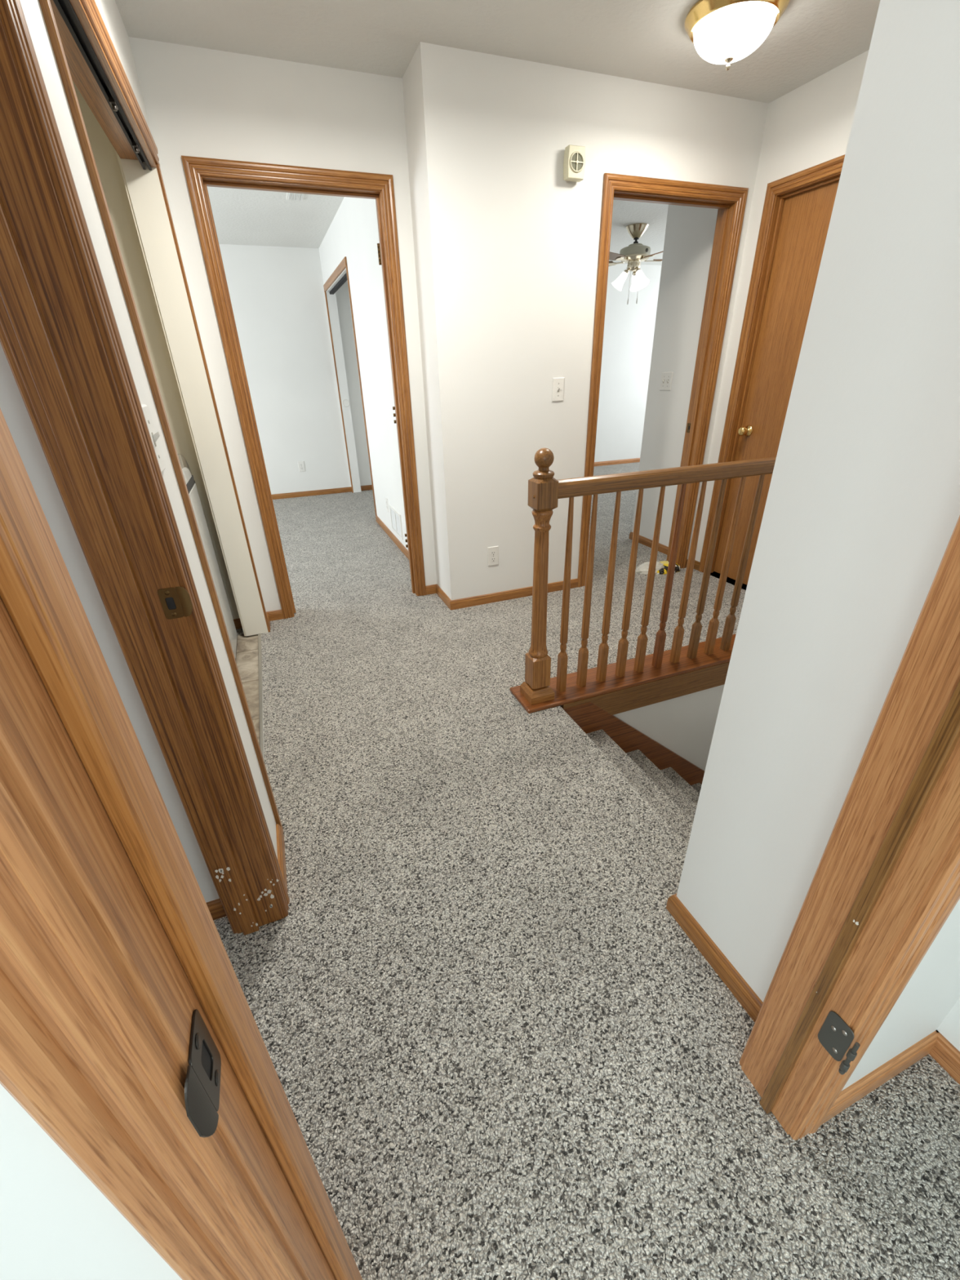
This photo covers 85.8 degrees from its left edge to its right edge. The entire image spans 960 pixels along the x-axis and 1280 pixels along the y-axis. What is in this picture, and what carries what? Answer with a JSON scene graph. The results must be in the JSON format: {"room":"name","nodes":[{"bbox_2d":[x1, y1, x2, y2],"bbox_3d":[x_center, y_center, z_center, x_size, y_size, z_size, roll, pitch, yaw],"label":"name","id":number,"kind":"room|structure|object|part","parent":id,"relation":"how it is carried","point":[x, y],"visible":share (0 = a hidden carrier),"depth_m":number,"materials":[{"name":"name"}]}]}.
{"room":"upstairs hallway landing","nodes":[
{"label":"upstairs hallway landing","id":0,"kind":"room"},
{"bbox_2d":[0,342,219,902],"bbox_3d":[-1.406,-0.233,0.670,1.485,2.440,0.120,-11,29,-18],"label":"wall","id":1,"kind":"structure","parent":0,"point":[12,406],"depth_m":0.97,"materials":[{"name":"white paint"}]},
{"bbox_2d":[206,898,226,919],"bbox_3d":[-1.351,0.851,1.165,1.485,0.058,0.013,-11,29,-18],"label":"baseboard","id":2,"kind":"structure","parent":1,"relation":"attached to","point":[215,908],"depth_m":1.37,"materials":[{"name":"brown wood"}]},
{"bbox_2d":[19,0,277,858],"bbox_3d":[-0.851,-0.606,1.355,0.115,2.440,2.748,-11,29,-18],"label":"wall","id":3,"kind":"structure","parent":0,"point":[108,11],"depth_m":1.00,"materials":[{"name":"white paint"}]},
{"bbox_2d":[53,0,151,170],"bbox_3d":[-1.008,-1.500,1.361,0.029,0.044,1.522,-11,29,-18],"label":"track","id":4,"kind":"object","parent":3,"relation":"attached to","point":[64,7],"visible":0.98,"depth_m":1.37,"materials":[{"name":"black metal"}]},
{"bbox_2d":[0,0,289,935],"bbox_3d":[-0.495,-0.047,0.627,0.148,2.104,0.734,-11,29,-18],"label":"door frame","id":5,"kind":"structure","parent":3,"relation":"in","point":[60,340],"depth_m":0.83,"materials":[{"name":"brown wood"}]},
{"bbox_3d":[-0.679,-0.177,0.887,0.016,2.104,0.058,-11,29,-18],"label":"casing","id":6,"kind":"part","parent":5,"relation":"part of","materials":[{"name":"brown wood"}]},
{"bbox_3d":[-0.560,-0.069,0.954,0.048,0.060,0.004,-14,30,-22],"label":"strike plate","id":7,"kind":"part","parent":5,"relation":"part of","materials":[{"name":"gold metal"}]},
{"bbox_2d":[141,404,165,471],"bbox_3d":[-0.599,-0.370,0.954,0.017,0.116,0.070,-11,29,-18],"label":"light switch","id":8,"kind":"object","parent":3,"relation":"attached to","point":[154,437],"visible":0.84,"depth_m":0.95,"materials":[{"name":"white plastic"}]},
{"bbox_2d":[39,0,283,831],"bbox_3d":[-0.995,-0.635,1.792,0.134,2.097,1.635,-11,29,-18],"label":"trim","id":9,"kind":"structure","parent":3,"relation":"attached to","point":[71,64],"depth_m":1.30,"materials":[{"name":"brown wood"}]},
{"bbox_3d":[-0.967,-1.546,1.341,0.016,0.067,1.635,-11,29,-18],"label":"head casing","id":10,"kind":"part","parent":9,"relation":"part of","materials":[{"name":"brown wood"}]},
{"bbox_2d":[257,633,264,761],"bbox_3d":[-0.969,0.290,2.288,0.016,0.012,1.540,-11,29,-18],"label":"trim","id":11,"kind":"structure","parent":3,"relation":"attached to","point":[260,653],"depth_m":2.32,"materials":[{"name":"metal"}]},
{"bbox_2d":[266,612,271,629],"bbox_3d":[-1.235,-0.114,3.011,0.013,0.058,0.134,-11,29,-18],"label":"baseboard","id":12,"kind":"structure","parent":3,"relation":"attached to","point":[268,616],"depth_m":3.00,"materials":[{"name":"brown wood"}]},
{"bbox_2d":[275,823,287,891],"bbox_3d":[-0.584,0.644,1.520,0.013,0.058,0.231,-11,29,-18],"label":"baseboard","id":13,"kind":"structure","parent":3,"relation":"attached to","point":[280,837],"depth_m":1.52,"materials":[{"name":"brown wood"}]},
{"bbox_2d":[115,151,245,635],"bbox_3d":[-1.373,-1.132,2.394,0.011,2.440,0.130,-11,29,-18],"label":"wall","id":14,"kind":"structure","parent":0,"point":[117,156],"depth_m":2.29,"materials":[{"name":"beige paint"}]},
{"bbox_2d":[120,158,268,635],"bbox_3d":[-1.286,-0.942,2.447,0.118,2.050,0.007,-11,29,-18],"label":"door","id":15,"kind":"structure","parent":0,"point":[144,186],"depth_m":2.32,"materials":[{"name":"beige paint"}]},
{"bbox_2d":[235,634,259,744],"bbox_3d":[-1.459,0.513,2.163,1.071,0.242,1.680,-11,29,-18],"label":"tile","id":16,"kind":"structure","parent":0,"point":[246,656],"depth_m":2.58,"materials":[{"name":"stone"}]},
{"bbox_2d":[177,453,237,660],"bbox_3d":[-1.540,-0.249,2.256,0.666,1.012,0.684,-11,29,-18],"label":"washing machine","id":17,"kind":"object","parent":16,"relation":"on","point":[188,477],"visible":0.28,"depth_m":2.47,"materials":[{"name":"white metal"}]},
{"bbox_3d":[-1.243,-0.675,2.163,0.005,0.067,0.504,-11,29,-18],"label":"control panel","id":18,"kind":"part","parent":17,"relation":"part of","materials":[{"name":"white plastic"}]},
{"bbox_2d":[71,36,436,619],"bbox_3d":[-1.341,-1.209,2.540,2.177,2.440,0.154,-11,29,-18],"label":"wall","id":19,"kind":"structure","parent":0,"point":[200,102],"depth_m":2.24,"materials":[{"name":"white paint"}]},
{"bbox_2d":[233,617,242,629],"bbox_3d":[-1.775,-0.017,2.856,0.874,0.058,0.013,-11,29,-18],"label":"baseboard","id":20,"kind":"structure","parent":19,"relation":"attached to","point":[237,624],"depth_m":2.98,"materials":[{"name":"brown wood"}]},
{"bbox_2d":[266,608,284,621],"bbox_3d":[-1.220,-0.147,3.073,0.091,0.058,0.013,-11,29,-18],"label":"baseboard","id":21,"kind":"structure","parent":19,"relation":"attached to","point":[276,615],"depth_m":3.07,"materials":[{"name":"brown wood"}]},
{"bbox_2d":[181,155,426,618],"bbox_3d":[-0.816,-1.174,2.807,0.886,2.104,0.153,-11,29,-18],"label":"door frame","id":22,"kind":"structure","parent":19,"relation":"in","point":[201,173],"depth_m":2.50,"materials":[{"name":"brown wood"}]},
{"bbox_3d":[-1.177,-1.067,2.622,0.058,2.104,0.016,-11,29,-18],"label":"casing","id":23,"kind":"part","parent":22,"relation":"part of","materials":[{"name":"brown wood"}]},
{"bbox_3d":[-0.818,-2.052,2.278,0.886,0.058,0.016,-11,29,-18],"label":"head casing","id":24,"kind":"part","parent":22,"relation":"part of","materials":[{"name":"brown wood"}]},
{"bbox_3d":[-0.406,-1.223,2.879,0.058,2.104,0.016,-11,29,-18],"label":"casing","id":25,"kind":"part","parent":22,"relation":"part of","materials":[{"name":"brown wood"}]},
{"bbox_2d":[425,584,435,595],"bbox_3d":[-0.316,-0.330,3.375,0.080,0.058,0.013,-11,29,-18],"label":"baseboard","id":26,"kind":"structure","parent":19,"relation":"attached to","point":[430,589],"depth_m":3.37,"materials":[{"name":"brown wood"}]},
{"bbox_2d":[218,244,371,494],"bbox_3d":[-3.161,-2.636,5.381,4.850,2.440,0.100,-11,29,-18],"label":"wall","id":27,"kind":"structure","parent":0,"point":[277,298],"depth_m":5.64,"materials":[{"name":"white paint"}]},
{"bbox_2d":[297,461,305,471],"bbox_3d":[-2.101,-2.042,6.081,0.070,0.116,0.007,-11,29,-18],"label":"wall outlet","id":28,"kind":"object","parent":27,"relation":"attached to","point":[300,464],"visible":1,"depth_m":6.08,"materials":[{"name":"white plastic"}]},
{"bbox_2d":[271,486,351,499],"bbox_3d":[-3.430,-1.491,5.777,3.962,0.058,0.013,-11,29,-18],"label":"baseboard","id":29,"kind":"structure","parent":27,"relation":"attached to","point":[283,495],"depth_m":6.24,"materials":[{"name":"brown wood"}]},
{"bbox_2d":[360,484,372,490],"bbox_3d":[-1.218,-1.940,6.515,0.588,0.058,0.013,-11,29,-18],"label":"baseboard","id":30,"kind":"structure","parent":27,"relation":"attached to","point":[366,487],"depth_m":6.45,"materials":[{"name":"brown wood"}]},
{"bbox_2d":[318,58,445,593],"bbox_3d":[-0.879,-2.134,4.289,0.120,2.440,3.794,-11,29,-18],"label":"wall","id":31,"kind":"structure","parent":0,"point":[353,233],"depth_m":3.75,"materials":[{"name":"white paint"}]},
{"bbox_2d":[329,273,346,294],"bbox_3d":[-1.291,-3.317,4.798,0.040,0.020,1.430,-11,29,-18],"label":"door track","id":32,"kind":"object","parent":31,"relation":"attached to","point":[344,279],"visible":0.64,"depth_m":4.86,"materials":[{"name":"black metal"}]},
{"bbox_2d":[342,399,349,407],"bbox_3d":[-1.533,-2.704,5.897,0.082,0.082,0.006,-11,29,-18],"label":"door knob","id":33,"kind":"object","parent":31,"relation":"attached to","point":[345,402],"visible":1,"depth_m":5.90,"materials":[{"name":"white plastic"}]},
{"bbox_2d":[323,256,377,516],"bbox_3d":[-1.277,-2.441,5.247,0.106,2.120,1.535,-11,29,-18],"label":"trim","id":34,"kind":"structure","parent":31,"relation":"attached to","point":[341,269],"depth_m":4.79,"materials":[{"name":"brown wood"}]},
{"bbox_3d":[-1.345,-3.345,4.757,0.017,0.060,1.535,-11,29,-18],"label":"head casing","id":35,"kind":"part","parent":34,"relation":"part of","materials":[{"name":"brown wood"}]},
{"bbox_2d":[385,497,388,511],"bbox_3d":[-0.803,-1.168,4.460,0.007,0.116,0.070,-11,29,-18],"label":"wall outlet","id":36,"kind":"object","parent":31,"relation":"attached to","point":[386,499],"visible":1,"depth_m":4.45,"materials":[{"name":"white plastic"}]},
{"bbox_2d":[375,515,408,559],"bbox_3d":[-0.673,-0.795,4.288,0.013,0.058,1.916,-11,29,-18],"label":"baseboard","id":37,"kind":"structure","parent":31,"relation":"attached to","point":[388,532],"depth_m":4.44,"materials":[{"name":"brown wood"}]},
{"bbox_2d":[389,505,403,539],"bbox_3d":[-0.689,-0.968,4.239,0.008,0.200,0.380,-11,29,-18],"label":"air vent","id":38,"kind":"object","parent":31,"relation":"in","point":[396,521],"visible":1,"depth_m":4.22,"materials":[{"name":"white plastic"}]},
{"bbox_2d":[435,584,450,608],"bbox_3d":[-0.232,-0.277,3.267,0.013,0.058,0.298,-11,29,-18],"label":"baseboard","id":39,"kind":"structure","parent":31,"relation":"attached to","point":[439,591],"depth_m":3.25,"materials":[{"name":"brown wood"}]},
{"bbox_2d":[0,898,959,1279],"bbox_3d":[-0.858,0.105,-0.009,4.156,2.440,0.112,-11,29,-18],"label":"wall","id":40,"kind":"structure","parent":0,"point":[55,1224],"depth_m":0.33,"materials":[{"name":"white paint"}]},
{"bbox_2d":[0,408,959,1279],"bbox_3d":[0.171,0.048,0.407,0.896,2.104,0.153,-11,29,-18],"label":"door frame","id":41,"kind":"structure","parent":40,"relation":"in","point":[130,1034],"depth_m":0.31,"materials":[{"name":"brown wood"}]},
{"bbox_3d":[-0.197,0.152,0.227,0.058,2.104,0.016,-11,29,-18],"label":"casing","id":42,"kind":"part","parent":41,"relation":"part of","materials":[{"name":"brown wood"}]},
{"bbox_3d":[-0.167,0.264,0.313,0.004,0.062,0.049,-9,29,-15],"label":"strike plate","id":43,"kind":"part","parent":41,"relation":"part of","materials":[{"name":"grey metal"}]},
{"bbox_3d":[0.537,-0.060,0.594,0.058,2.104,0.016,-11,29,-18],"label":"casing","id":44,"kind":"part","parent":41,"relation":"part of","materials":[{"name":"brown wood"}]},
{"bbox_3d":[0.584,-0.006,0.487,0.058,2.104,0.016,-11,29,-18],"label":"casing","id":45,"kind":"part","parent":41,"relation":"part of","materials":[{"name":"brown wood"}]},
{"bbox_2d":[799,1029,938,1138],"bbox_3d":[0.770,0.867,1.015,0.376,0.058,0.013,-11,29,-18],"label":"baseboard","id":46,"kind":"structure","parent":40,"relation":"attached to","point":[893,1067],"depth_m":1.01,"materials":[{"name":"brown wood"}]},
{"bbox_2d":[115,0,879,265],"bbox_3d":[0.899,-2.148,1.468,9.800,0.100,10.200,-11,29,-18],"label":"ceiling","id":47,"kind":"structure","parent":0,"point":[648,41],"depth_m":2.04,"materials":[{"name":"paint"}]},
{"bbox_2d":[285,192,304,200],"bbox_3d":[-1.308,-3.167,3.669,0.120,0.012,0.300,-11,29,-18],"label":"ceiling vent","id":48,"kind":"object","parent":47,"relation":"in","point":[290,196],"visible":0.58,"depth_m":3.71,"materials":[{"name":"white plastic"}]},
{"bbox_2d":[608,222,663,304],"bbox_3d":[1.486,-3.537,4.880,1.249,0.620,1.198,-11,29,-18],"label":"ceiling fan","id":49,"kind":"object","parent":47,"relation":"hanging from","point":[636,253],"visible":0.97,"depth_m":4.82,"materials":[{"name":"white glass"}]},
{"bbox_3d":[1.139,-3.466,4.660,0.450,0.034,0.134,-23,34,-34],"label":"blade","id":50,"kind":"part","parent":49,"relation":"part of","materials":[{"name":"brown wood"}]},
{"bbox_3d":[1.339,-3.459,4.984,0.144,0.158,0.117,-11,29,-18],"label":"lamp shade","id":51,"kind":"part","parent":49,"relation":"part of","materials":[{"name":"white glass"}]},
{"bbox_3d":[1.433,-3.390,4.958,0.017,0.290,0.017,-11,29,-18],"label":"pull chain","id":52,"kind":"part","parent":49,"relation":"part of","materials":[{"name":"white plastic"}]},
{"bbox_3d":[1.532,-3.512,5.075,0.137,0.158,0.128,-11,29,-18],"label":"lamp shade","id":53,"kind":"part","parent":49,"relation":"part of","materials":[{"name":"white glass"}]},
{"bbox_3d":[1.531,-3.410,4.879,0.120,0.158,0.146,-11,29,-18],"label":"lamp shade","id":54,"kind":"part","parent":49,"relation":"part of","materials":[{"name":"white glass"}]},
{"bbox_3d":[1.627,-3.423,4.550,0.135,0.034,0.451,-11,29,-18],"label":"blade","id":55,"kind":"part","parent":49,"relation":"part of","materials":[{"name":"brown wood"}]},
{"bbox_2d":[684,0,789,71],"bbox_3d":[0.943,-2.247,1.936,0.353,0.161,0.353,-11,29,-18],"label":"ceiling light","id":56,"kind":"object","parent":47,"relation":"attached to","point":[722,32],"visible":1,"depth_m":1.86,"materials":[{"name":"white glass"}]},
{"bbox_2d":[213,462,959,1279],"bbox_3d":[0.967,0.170,2.675,9.800,0.250,10.200,-11,29,-18],"label":"floor","id":57,"kind":"structure","parent":0,"point":[495,1046],"depth_m":1.20,"materials":[{"name":"carpet"}]},
{"bbox_2d":[551,702,704,857],"bbox_3d":[1.279,1.039,2.453,1.686,1.602,0.965,-11,29,-18],"label":"staircase","id":58,"kind":"structure","parent":57,"relation":"on","point":[665,785],"depth_m":2.27,"materials":[{"name":"carpet"}]},
{"bbox_2d":[510,448,776,713],"bbox_3d":[1.021,-0.367,2.304,1.858,1.045,0.195,-11,29,-18],"label":"stair railing","id":59,"kind":"object","parent":57,"relation":"on","point":[539,692],"visible":0.73,"depth_m":2.19,"materials":[{"name":"brown wood"}]},
{"bbox_3d":[0.249,0.218,2.254,0.112,0.056,0.112,-11,29,-18],"label":"moulding","id":60,"kind":"part","parent":59,"relation":"part of","materials":[{"name":"brown wood"}]},
{"bbox_3d":[1.034,0.087,2.542,1.858,0.019,0.195,-11,29,-18],"label":"rail","id":61,"kind":"part","parent":59,"relation":"part of","materials":[{"name":"red wood"}]},
{"bbox_3d":[1.069,-0.709,2.141,1.740,0.062,0.060,-11,29,-18],"label":"handrail","id":62,"kind":"part","parent":59,"relation":"part of","materials":[{"name":"brown wood"}]},
{"bbox_2d":[635,560,680,574],"bbox_3d":[1.277,-0.524,3.658,0.377,0.056,0.185,-7,28,-11],"label":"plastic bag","id":63,"kind":"object","parent":57,"relation":"on","point":[661,567],"visible":0.59,"depth_m":3.61,"materials":[{"name":"white plastic"}]},
{"bbox_2d":[412,41,768,599],"bbox_3d":[0.673,-1.478,2.944,1.928,2.440,0.120,-11,29,-18],"label":"wall","id":64,"kind":"structure","parent":0,"point":[511,245],"depth_m":2.53,"materials":[{"name":"white paint"}]},
{"bbox_2d":[487,546,498,565],"bbox_3d":[0.080,-0.504,3.104,0.070,0.116,0.007,-11,29,-18],"label":"wall outlet","id":65,"kind":"object","parent":64,"relation":"attached to","point":[492,552],"visible":1,"depth_m":3.10,"materials":[{"name":"white plastic"}]},
{"bbox_2d":[449,577,578,609],"bbox_3d":[0.232,-0.294,3.274,0.889,0.058,0.013,-11,29,-18],"label":"baseboard","id":66,"kind":"structure","parent":64,"relation":"attached to","point":[556,586],"depth_m":3.24,"materials":[{"name":"brown wood"}]},
{"bbox_2d":[551,377,564,401],"bbox_3d":[0.429,-1.364,2.813,0.070,0.116,0.017,-11,29,-18],"label":"light switch","id":67,"kind":"object","parent":64,"relation":"attached to","point":[557,392],"visible":1,"depth_m":2.81,"materials":[{"name":"white plastic"}]},
{"bbox_2d":[563,144,585,182],"bbox_3d":[0.432,-2.186,2.372,0.092,0.116,0.058,-11,29,-18],"label":"door chime","id":68,"kind":"object","parent":64,"relation":"attached to","point":[574,162],"visible":1,"depth_m":2.35,"materials":[{"name":"beige plastic"}]},
{"bbox_2d":[569,151,584,173],"bbox_3d":[0.441,-2.176,2.352,0.075,0.075,0.008,-11,29,-18],"label":"grille","id":69,"kind":"object","parent":68,"relation":"attached to","point":[576,157],"depth_m":2.35,"materials":[{"name":"beige plastic"}]},
{"bbox_2d":[577,173,748,586],"bbox_3d":[1.006,-1.396,3.131,0.882,2.104,0.153,-11,29,-18],"label":"door frame","id":70,"kind":"structure","parent":64,"relation":"in","point":[730,201],"depth_m":2.91,"materials":[{"name":"brown wood"}]},
{"bbox_3d":[0.647,-1.290,2.947,0.058,2.104,0.016,-11,29,-18],"label":"casing","id":71,"kind":"part","parent":70,"relation":"part of","materials":[{"name":"brown wood"}]},
{"bbox_3d":[1.005,-2.274,2.602,0.882,0.058,0.016,-11,29,-18],"label":"head casing","id":72,"kind":"part","parent":70,"relation":"part of","materials":[{"name":"brown wood"}]},
{"bbox_3d":[1.349,-1.371,3.339,0.004,0.057,0.040,-9,28,-14],"label":"strike plate","id":73,"kind":"part","parent":70,"relation":"part of","materials":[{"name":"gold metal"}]},
{"bbox_3d":[1.366,-1.503,3.316,0.058,2.104,0.016,-11,29,-18],"label":"casing","id":74,"kind":"part","parent":70,"relation":"part of","materials":[{"name":"brown wood"}]},
{"bbox_3d":[1.415,-1.445,3.203,0.058,2.104,0.016,-11,29,-18],"label":"casing","id":75,"kind":"part","parent":70,"relation":"part of","materials":[{"name":"brown wood"}]},
{"bbox_2d":[594,263,661,462],"bbox_3d":[1.369,-3.602,6.982,4.950,2.440,0.100,-11,29,-18],"label":"wall","id":76,"kind":"structure","parent":0,"point":[628,329],"depth_m":7.11,"materials":[{"name":"white paint"}]},
{"bbox_2d":[594,457,639,466],"bbox_3d":[1.420,-2.523,7.485,4.750,0.058,0.013,-11,29,-18],"label":"baseboard","id":77,"kind":"structure","parent":76,"relation":"attached to","point":[635,460],"depth_m":7.69,"materials":[{"name":"brown wood"}]},
{"bbox_2d":[552,684,724,770],"bbox_3d":[1.141,1.297,3.176,1.721,2.680,0.109,-11,29,-18],"label":"wall","id":78,"kind":"structure","parent":0,"point":[685,725],"depth_m":2.61,"materials":[{"name":"white paint"}]},
{"bbox_2d":[560,662,729,715],"bbox_3d":[1.146,0.173,2.527,1.691,0.128,0.022,-11,29,-18],"label":"trim","id":79,"kind":"structure","parent":78,"relation":"attached to","point":[628,699],"depth_m":2.41,"materials":[{"name":"brown wood"}]},
{"bbox_2d":[631,50,868,590],"bbox_3d":[1.853,-0.116,3.186,0.145,5.140,2.983,-11,29,-18],"label":"wall","id":80,"kind":"structure","parent":0,"point":[690,231],"depth_m":3.23,"materials":[{"name":"white paint"}]},
{"bbox_2d":[628,531,668,554],"bbox_3d":[1.430,-0.759,4.099,0.123,0.058,0.642,-11,29,-18],"label":"baseboard","id":81,"kind":"structure","parent":80,"relation":"attached to","point":[663,548],"depth_m":4.13,"materials":[{"name":"brown wood"}]},
{"bbox_2d":[659,372,673,391],"bbox_3d":[1.306,-1.821,3.639,0.017,0.116,0.116,-11,29,-18],"label":"light switch","id":82,"kind":"object","parent":80,"relation":"attached to","point":[666,377],"visible":1,"depth_m":3.63,"materials":[{"name":"white plastic"}]},
{"bbox_2d":[693,560,699,570],"bbox_3d":[1.524,-0.535,3.664,0.013,0.058,0.098,-11,29,-18],"label":"baseboard","id":83,"kind":"structure","parent":80,"relation":"attached to","point":[696,564],"depth_m":3.64,"materials":[{"name":"brown wood"}]},
{"bbox_2d":[698,154,844,584],"bbox_3d":[1.728,-1.246,2.803,0.138,2.104,0.880,-11,29,-18],"label":"door","id":84,"kind":"structure","parent":80,"relation":"in","point":[797,207],"depth_m":2.85,"materials":[{"name":"brown wood"}]},
{"bbox_3d":[1.524,-1.409,3.126,0.016,2.104,0.058,-11,29,-18],"label":"casing","id":85,"kind":"part","parent":84,"relation":"part of","materials":[{"name":"brown wood"}]},
{"bbox_3d":[1.588,-1.257,3.106,0.070,0.064,0.064,-11,29,-18],"label":"knob","id":86,"kind":"part","parent":84,"relation":"part of","materials":[{"name":"gold metal"}]},
{"bbox_3d":[1.646,-2.142,2.312,0.016,0.058,0.880,-11,29,-18],"label":"head casing","id":87,"kind":"part","parent":84,"relation":"part of","materials":[{"name":"brown wood"}]},
{"bbox_2d":[666,44,959,1022],"bbox_3d":[0.586,-0.303,0.693,0.123,2.440,0.349,-11,29,-18],"label":"wall","id":88,"kind":"structure","parent":0,"point":[893,513],"depth_m":0.75,"materials":[{"name":"white paint"}]},
{"bbox_2d":[676,0,959,933],"bbox_3d":[1.420,0.679,1.684,1.895,5.140,0.110,-11,29,-18],"label":"wall partition","id":89,"kind":"structure","parent":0,"point":[914,44],"depth_m":0.74,"materials":[{"name":"white paint"}]},
{"bbox_2d":[937,997,959,1051],"bbox_3d":[1.593,0.503,-0.912,0.100,2.440,3.504,-11,29,-18],"label":"wall","id":90,"kind":"structure","parent":0,"point":[949,1028],"depth_m":1.03,"materials":[{"name":"white paint"}]},
{"bbox_2d":[928,1031,959,1084],"bbox_3d":[1.554,1.549,-0.338,0.013,0.058,3.404,-11,29,-18],"label":"baseboard","id":91,"kind":"structure","parent":90,"relation":"attached to","point":[946,1055],"depth_m":1.04,"materials":[{"name":"brown wood"}]}
]}

